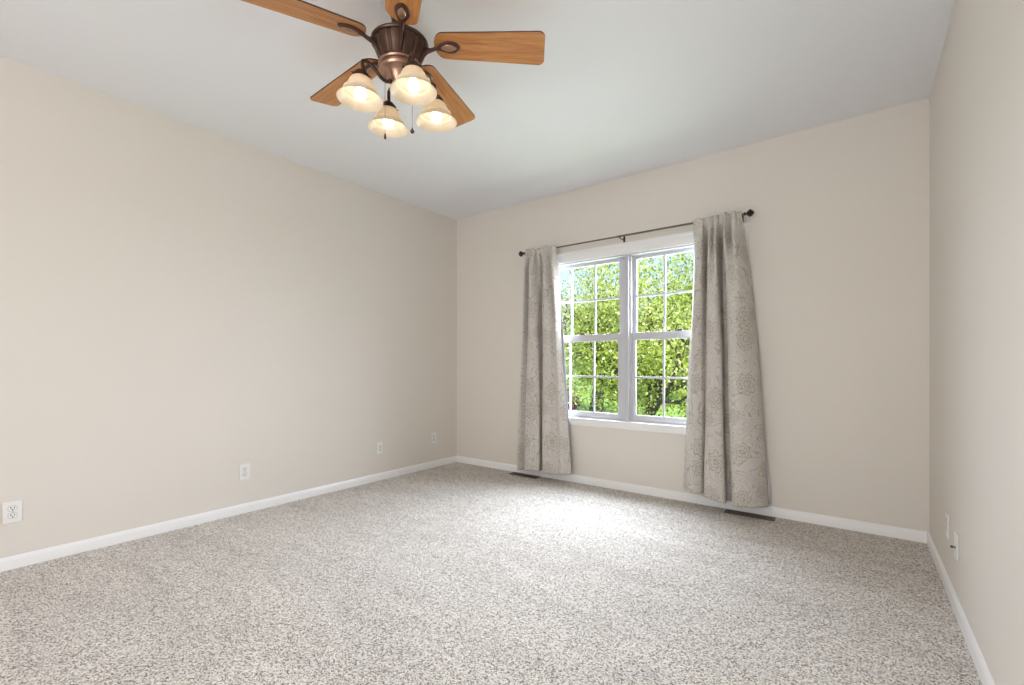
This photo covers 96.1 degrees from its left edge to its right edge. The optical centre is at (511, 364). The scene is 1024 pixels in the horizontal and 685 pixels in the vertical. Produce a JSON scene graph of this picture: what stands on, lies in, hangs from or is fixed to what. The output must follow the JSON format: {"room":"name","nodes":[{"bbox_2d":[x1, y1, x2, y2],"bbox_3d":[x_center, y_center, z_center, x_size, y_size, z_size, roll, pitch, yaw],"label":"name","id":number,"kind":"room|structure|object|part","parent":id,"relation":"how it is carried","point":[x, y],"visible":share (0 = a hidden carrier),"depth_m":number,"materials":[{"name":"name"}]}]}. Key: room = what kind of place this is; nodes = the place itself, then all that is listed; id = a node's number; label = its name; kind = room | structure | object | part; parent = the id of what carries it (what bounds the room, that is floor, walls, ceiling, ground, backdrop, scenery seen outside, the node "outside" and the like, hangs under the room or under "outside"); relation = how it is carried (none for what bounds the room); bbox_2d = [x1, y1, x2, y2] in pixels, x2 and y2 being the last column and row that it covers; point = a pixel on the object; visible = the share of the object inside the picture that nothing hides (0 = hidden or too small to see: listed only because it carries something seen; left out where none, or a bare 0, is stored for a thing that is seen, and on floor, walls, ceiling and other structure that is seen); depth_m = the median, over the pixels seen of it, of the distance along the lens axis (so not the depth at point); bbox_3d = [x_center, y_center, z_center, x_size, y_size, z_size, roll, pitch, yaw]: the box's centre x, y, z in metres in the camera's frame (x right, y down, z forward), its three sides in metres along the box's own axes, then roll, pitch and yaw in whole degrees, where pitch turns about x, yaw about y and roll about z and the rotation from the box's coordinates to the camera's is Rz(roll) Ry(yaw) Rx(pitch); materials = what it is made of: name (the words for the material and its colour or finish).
{"room":"empty bedroom","nodes":[
{"label":"empty bedroom","id":0,"kind":"room"},
{"bbox_2d":[0,56,456,557],"bbox_3d":[-2.644,-0.273,2.674,0.160,2.740,6.823,0,0,37],"label":"wall","id":1,"kind":"structure","parent":0,"point":[183,305],"depth_m":3.13,"materials":[{"name":"beige paint"}]},
{"bbox_2d":[3,500,21,523],"bbox_3d":[-2.688,0.791,2.475,0.009,0.116,0.072,0,0,37],"label":"wall outlet","id":2,"kind":"object","parent":1,"relation":"attached to","point":[12,510],"visible":1,"depth_m":2.47,"materials":[{"name":"white plastic"}]},
{"bbox_2d":[8,512,17,518],"bbox_3d":[-2.686,0.810,2.474,0.001,0.029,0.037,0,0,37],"label":"receptacle","id":3,"kind":"object","parent":2,"relation":"attached to","point":[11,515],"depth_m":2.47,"materials":[{"name":"white plastic"}]},
{"bbox_2d":[8,505,17,511],"bbox_3d":[-2.686,0.771,2.474,0.001,0.029,0.037,0,0,37],"label":"receptacle","id":4,"kind":"object","parent":2,"relation":"attached to","point":[11,508],"depth_m":2.47,"materials":[{"name":"white plastic"}]},
{"bbox_2d":[0,455,456,571],"bbox_3d":[-2.575,1.062,2.622,0.012,0.069,6.503,0,0,37],"label":"baseboard","id":5,"kind":"structure","parent":1,"relation":"attached to","point":[42,555],"depth_m":3.12,"materials":[{"name":"white paint"}]},
{"bbox_2d":[239,463,249,479],"bbox_3d":[-1.984,0.793,3.413,0.009,0.116,0.072,0,0,37],"label":"wall outlet","id":6,"kind":"object","parent":1,"relation":"attached to","point":[244,469],"visible":1,"depth_m":3.41,"materials":[{"name":"white plastic"}]},
{"bbox_2d":[376,441,382,454],"bbox_3d":[-1.259,0.790,4.378,0.009,0.116,0.072,0,0,37],"label":"jack plate","id":7,"kind":"object","parent":1,"relation":"attached to","point":[379,445],"visible":1,"depth_m":4.37,"materials":[{"name":"white plastic"}]},
{"bbox_2d":[431,432,435,443],"bbox_3d":[-0.840,0.783,4.937,0.009,0.116,0.072,0,0,37],"label":"wall outlet","id":8,"kind":"object","parent":1,"relation":"attached to","point":[433,435],"visible":1,"depth_m":4.93,"materials":[{"name":"white plastic"}]},
{"bbox_2d":[0,0,955,219],"bbox_3d":[-0.982,-1.743,1.427,4.316,0.200,6.823,0,0,37],"label":"ceiling","id":9,"kind":"structure","parent":0,"point":[621,88],"depth_m":2.58,"materials":[{"name":"paint"}]},
{"bbox_2d":[241,0,544,138],"bbox_3d":[-0.547,-1.338,2.131,1.261,0.610,1.319,0,0,37],"label":"ceiling fan","id":10,"kind":"object","parent":9,"relation":"hanging from","point":[401,50],"visible":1,"depth_m":2.05,"materials":[{"name":"brown wood"}]},
{"bbox_3d":[-0.851,-1.444,1.875,0.503,0.007,0.170,-4,14,-34],"label":"blade","id":11,"kind":"part","parent":10,"relation":"part of","materials":[{"name":"brown wood"}]},
{"bbox_3d":[-0.834,-1.444,2.355,0.503,0.007,0.170,-4,10,38],"label":"blade","id":12,"kind":"part","parent":10,"relation":"part of","materials":[{"name":"brown wood"}]},
{"bbox_3d":[-0.663,-1.205,2.008,0.196,0.102,0.196,0,0,-32],"label":"lamp shade","id":13,"kind":"part","parent":10,"relation":"part of","materials":[{"name":"white glass"}]},
{"bbox_3d":[-0.662,-1.195,2.009,0.051,0.070,0.051,0,0,-32],"label":"light bulb","id":14,"kind":"part","parent":10,"relation":"part of","materials":[{"name":"white glass"}]},
{"bbox_2d":[351,68,371,77],"bbox_3d":[-0.663,-1.257,2.007,0.084,0.061,0.085,0,0,37],"label":"socket","id":15,"kind":"object","parent":10,"relation":"attached to","point":[358,73],"depth_m":1.97,"materials":[{"name":"brown metal"}]},
{"bbox_3d":[-0.603,-1.307,2.047,0.143,0.076,0.022,0,0,-31],"label":"light arm","id":16,"kind":"part","parent":10,"relation":"part of","materials":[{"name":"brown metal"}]},
{"bbox_3d":[-0.607,-1.205,2.254,0.196,0.102,0.196,0,0,-32],"label":"lamp shade","id":17,"kind":"part","parent":10,"relation":"part of","materials":[{"name":"white glass"}]},
{"bbox_3d":[-0.606,-1.195,2.253,0.051,0.070,0.051,0,0,-32],"label":"light bulb","id":18,"kind":"part","parent":10,"relation":"part of","materials":[{"name":"white glass"}]},
{"bbox_3d":[-0.570,-1.307,2.193,0.022,0.076,0.143,0,0,-33],"label":"light arm","id":19,"kind":"part","parent":10,"relation":"part of","materials":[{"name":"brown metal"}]},
{"bbox_2d":[383,100,397,110],"bbox_3d":[-0.608,-1.257,2.254,0.085,0.061,0.084,0,0,37],"label":"socket","id":20,"kind":"object","parent":10,"relation":"attached to","point":[388,105],"depth_m":2.21,"materials":[{"name":"brown metal"}]},
{"bbox_3d":[-0.512,-1.480,2.103,0.259,0.046,0.259,0,0,37],"label":"motor","id":21,"kind":"part","parent":10,"relation":"part of","materials":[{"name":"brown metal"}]},
{"bbox_3d":[-0.400,-1.444,1.710,0.170,0.007,0.503,12,-1,-16],"label":"blade","id":22,"kind":"part","parent":10,"relation":"part of","materials":[{"name":"brown wood"}]},
{"bbox_3d":[-0.455,-1.307,2.014,0.022,0.076,0.143,0,0,-33],"label":"light arm","id":23,"kind":"part","parent":10,"relation":"part of","materials":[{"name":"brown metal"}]},
{"bbox_2d":[402,60,421,78],"bbox_3d":[-0.416,-1.257,1.952,0.085,0.061,0.084,0,0,37],"label":"socket","id":24,"kind":"object","parent":10,"relation":"attached to","point":[412,65],"depth_m":1.92,"materials":[{"name":"beige glass"}]},
{"bbox_3d":[-0.418,-1.195,1.953,0.051,0.070,0.051,0,0,-32],"label":"light bulb","id":25,"kind":"part","parent":10,"relation":"part of","materials":[{"name":"white glass"}]},
{"bbox_3d":[-0.418,-1.205,1.952,0.196,0.102,0.196,0,0,-32],"label":"lamp shade","id":26,"kind":"part","parent":10,"relation":"part of","materials":[{"name":"white glass"}]},
{"bbox_3d":[-0.361,-1.205,2.198,0.196,0.102,0.196,0,0,-32],"label":"lamp shade","id":27,"kind":"part","parent":10,"relation":"part of","materials":[{"name":"white glass"}]},
{"bbox_3d":[-0.362,-1.195,2.197,0.051,0.070,0.051,0,0,-32],"label":"light bulb","id":28,"kind":"part","parent":10,"relation":"part of","materials":[{"name":"white glass"}]},
{"bbox_3d":[-0.372,-1.444,2.487,0.170,0.007,0.503,-13,-7,19],"label":"blade","id":29,"kind":"part","parent":10,"relation":"part of","materials":[{"name":"brown wood"}]},
{"bbox_3d":[-0.103,-1.444,2.089,0.503,0.007,0.170,3,-12,2],"label":"blade","id":30,"kind":"part","parent":10,"relation":"part of","materials":[{"name":"brown wood"}]},
{"bbox_2d":[0,462,981,684],"bbox_3d":[-0.982,1.157,1.427,4.316,0.120,6.823,0,0,37],"label":"floor","id":31,"kind":"structure","parent":0,"point":[456,573],"depth_m":2.19,"materials":[{"name":"carpet"}]},
{"bbox_2d":[508,472,540,478],"bbox_3d":[0.122,1.093,4.561,0.330,0.006,0.092,0,0,37],"label":"floor vent","id":32,"kind":"object","parent":31,"relation":"in","point":[511,473],"visible":1,"depth_m":4.55,"materials":[{"name":"brown metal"}]},
{"bbox_2d":[724,509,775,520],"bbox_3d":[1.731,1.093,3.353,0.330,0.006,0.092,0,0,37],"label":"floor vent","id":33,"kind":"object","parent":31,"relation":"in","point":[752,515],"visible":1,"depth_m":3.35,"materials":[{"name":"brown metal"}]},
{"bbox_2d":[457,98,928,533],"bbox_3d":[1.017,-0.273,4.091,3.996,2.740,0.160,0,0,37],"label":"wall","id":34,"kind":"structure","parent":0,"point":[838,227],"depth_m":3.24,"materials":[{"name":"beige paint"}]},
{"bbox_2d":[519,209,753,256],"bbox_3d":[0.929,-1.101,3.978,2.100,0.061,0.126,0,0,37],"label":"curtain rod","id":35,"kind":"object","parent":34,"relation":"attached to","point":[749,212],"visible":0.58,"depth_m":3.84,"materials":[{"name":"grey metal"}]},
{"bbox_2d":[517,244,571,474],"bbox_3d":[0.275,-0.040,4.409,0.636,2.179,0.158,0,0,37],"label":"curtain","id":36,"kind":"object","parent":35,"relation":"hanging from","point":[543,424],"visible":1,"depth_m":4.34,"materials":[{"name":"fabric"}]},
{"bbox_2d":[683,210,770,507],"bbox_3d":[1.568,-0.052,3.420,0.607,2.153,0.187,0,0,37],"label":"curtain","id":37,"kind":"object","parent":35,"relation":"hanging from","point":[726,454],"visible":1,"depth_m":3.40,"materials":[{"name":"fabric"}]},
{"bbox_2d":[557,222,748,434],"bbox_3d":[1.020,-0.253,4.050,1.936,1.625,0.144,0,0,37],"label":"window","id":38,"kind":"structure","parent":34,"relation":"in","point":[627,418],"depth_m":4.01,"materials":[{"name":"white paint"}]},
{"bbox_3d":[0.682,-0.592,4.343,0.863,0.727,0.030,0,0,37],"label":"sash","id":39,"kind":"part","parent":38,"relation":"part of","materials":[{"name":"white plastic"}]},
{"bbox_3d":[0.661,0.102,4.315,0.863,0.767,0.030,0,0,37],"label":"sash","id":40,"kind":"part","parent":38,"relation":"part of","materials":[{"name":"white plastic"}]},
{"bbox_3d":[1.027,-0.233,4.059,1.800,1.469,0.120,0,0,37],"label":"frame","id":41,"kind":"part","parent":38,"relation":"part of","materials":[{"name":"white plastic"}]},
{"bbox_3d":[0.984,-0.253,4.002,1.936,1.625,0.024,0,0,37],"label":"casing","id":42,"kind":"part","parent":38,"relation":"part of","materials":[{"name":"white paint"}]},
{"bbox_3d":[1.385,0.102,3.771,0.837,0.767,0.030,0,0,37],"label":"sash","id":43,"kind":"part","parent":38,"relation":"part of","materials":[{"name":"white plastic"}]},
{"bbox_3d":[1.407,-0.592,3.799,0.837,0.727,0.030,0,0,37],"label":"sash","id":44,"kind":"part","parent":38,"relation":"part of","materials":[{"name":"white plastic"}]},
{"bbox_2d":[457,456,926,542],"bbox_3d":[0.966,1.062,4.022,3.971,0.069,0.012,0,0,37],"label":"baseboard","id":45,"kind":"structure","parent":34,"relation":"attached to","point":[848,524],"depth_m":3.49,"materials":[{"name":"white paint"}]},
{"bbox_2d":[929,0,1023,684],"bbox_3d":[0.680,-0.273,0.179,0.160,2.740,6.823,0,0,37],"label":"wall","id":46,"kind":"structure","parent":0,"point":[976,100],"depth_m":1.65,"materials":[{"name":"beige paint"}]},
{"bbox_2d":[946,511,948,538],"bbox_3d":[2.122,0.780,2.242,0.009,0.116,0.072,0,0,37],"label":"wall outlet","id":47,"kind":"object","parent":46,"relation":"attached to","point":[947,514],"visible":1,"depth_m":2.22,"materials":[{"name":"white plastic"}]},
{"bbox_2d":[950,531,958,561],"bbox_3d":[1.965,0.803,2.045,0.024,0.116,0.072,0,0,37],"label":"cable plate","id":48,"kind":"object","parent":46,"relation":"attached to","point":[956,536],"visible":1,"depth_m":2.02,"materials":[{"name":"white plastic"}]},
{"bbox_3d":[1.972,0.803,2.040,0.006,0.116,0.072,0,0,37],"label":"plate","id":49,"kind":"part","parent":48,"relation":"part of","materials":[{"name":"white plastic"}]},
{"bbox_2d":[927,532,994,684],"bbox_3d":[0.611,1.062,0.231,0.012,0.069,6.503,0,0,37],"label":"baseboard","id":50,"kind":"structure","parent":46,"relation":"attached to","point":[985,676],"depth_m":1.89,"materials":[{"name":"white paint"}]},
{"label":"outside","id":51,"kind":"structure","parent":0,"visible":0},
{"bbox_2d":[567,374,686,417],"bbox_3d":[20.208,1.697,43.587,120.000,0.300,86.017,0,0,37],"label":"lawn","id":52,"kind":"structure","parent":51,"point":[581,406],"depth_m":17.57,"materials":[{"name":"green plant"}]},
{"bbox_2d":[567,388,585,410],"bbox_3d":[1.410,1.091,13.184,1.206,1.040,1.237,0,0,-37],"label":"shrub","id":53,"kind":"object","parent":52,"relation":"on","point":[574,407],"visible":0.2,"depth_m":12.98,"materials":[{"name":"green plant"}]},
{"bbox_2d":[565,298,614,387],"bbox_3d":[2.735,-1.435,27.852,7.496,6.096,7.794,0,0,-29],"label":"tree","id":54,"kind":"object","parent":52,"relation":"on","point":[573,298],"visible":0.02,"depth_m":27.69,"materials":[{"name":"green plant"}]},
{"bbox_2d":[559,263,648,411],"bbox_3d":[2.466,-1.382,14.499,4.193,6.070,4.961,0,0,20],"label":"tree","id":55,"kind":"object","parent":52,"relation":"on","point":[565,299],"visible":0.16,"depth_m":14.16,"materials":[{"name":"green plant"}]},
{"bbox_2d":[562,252,693,417],"bbox_3d":[2.825,-0.821,10.110,4.130,4.963,3.682,0,0,17],"label":"tree","id":56,"kind":"object","parent":52,"relation":"on","point":[649,352],"visible":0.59,"depth_m":9.66,"materials":[{"name":"green plant"}]},
{"bbox_2d":[641,252,693,379],"bbox_3d":[8.110,-2.308,19.526,6.878,7.838,6.974,0,0,33],"label":"tree","id":57,"kind":"object","parent":52,"relation":"on","point":[672,284],"visible":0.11,"depth_m":19.15,"materials":[{"name":"green plant"}]}
]}

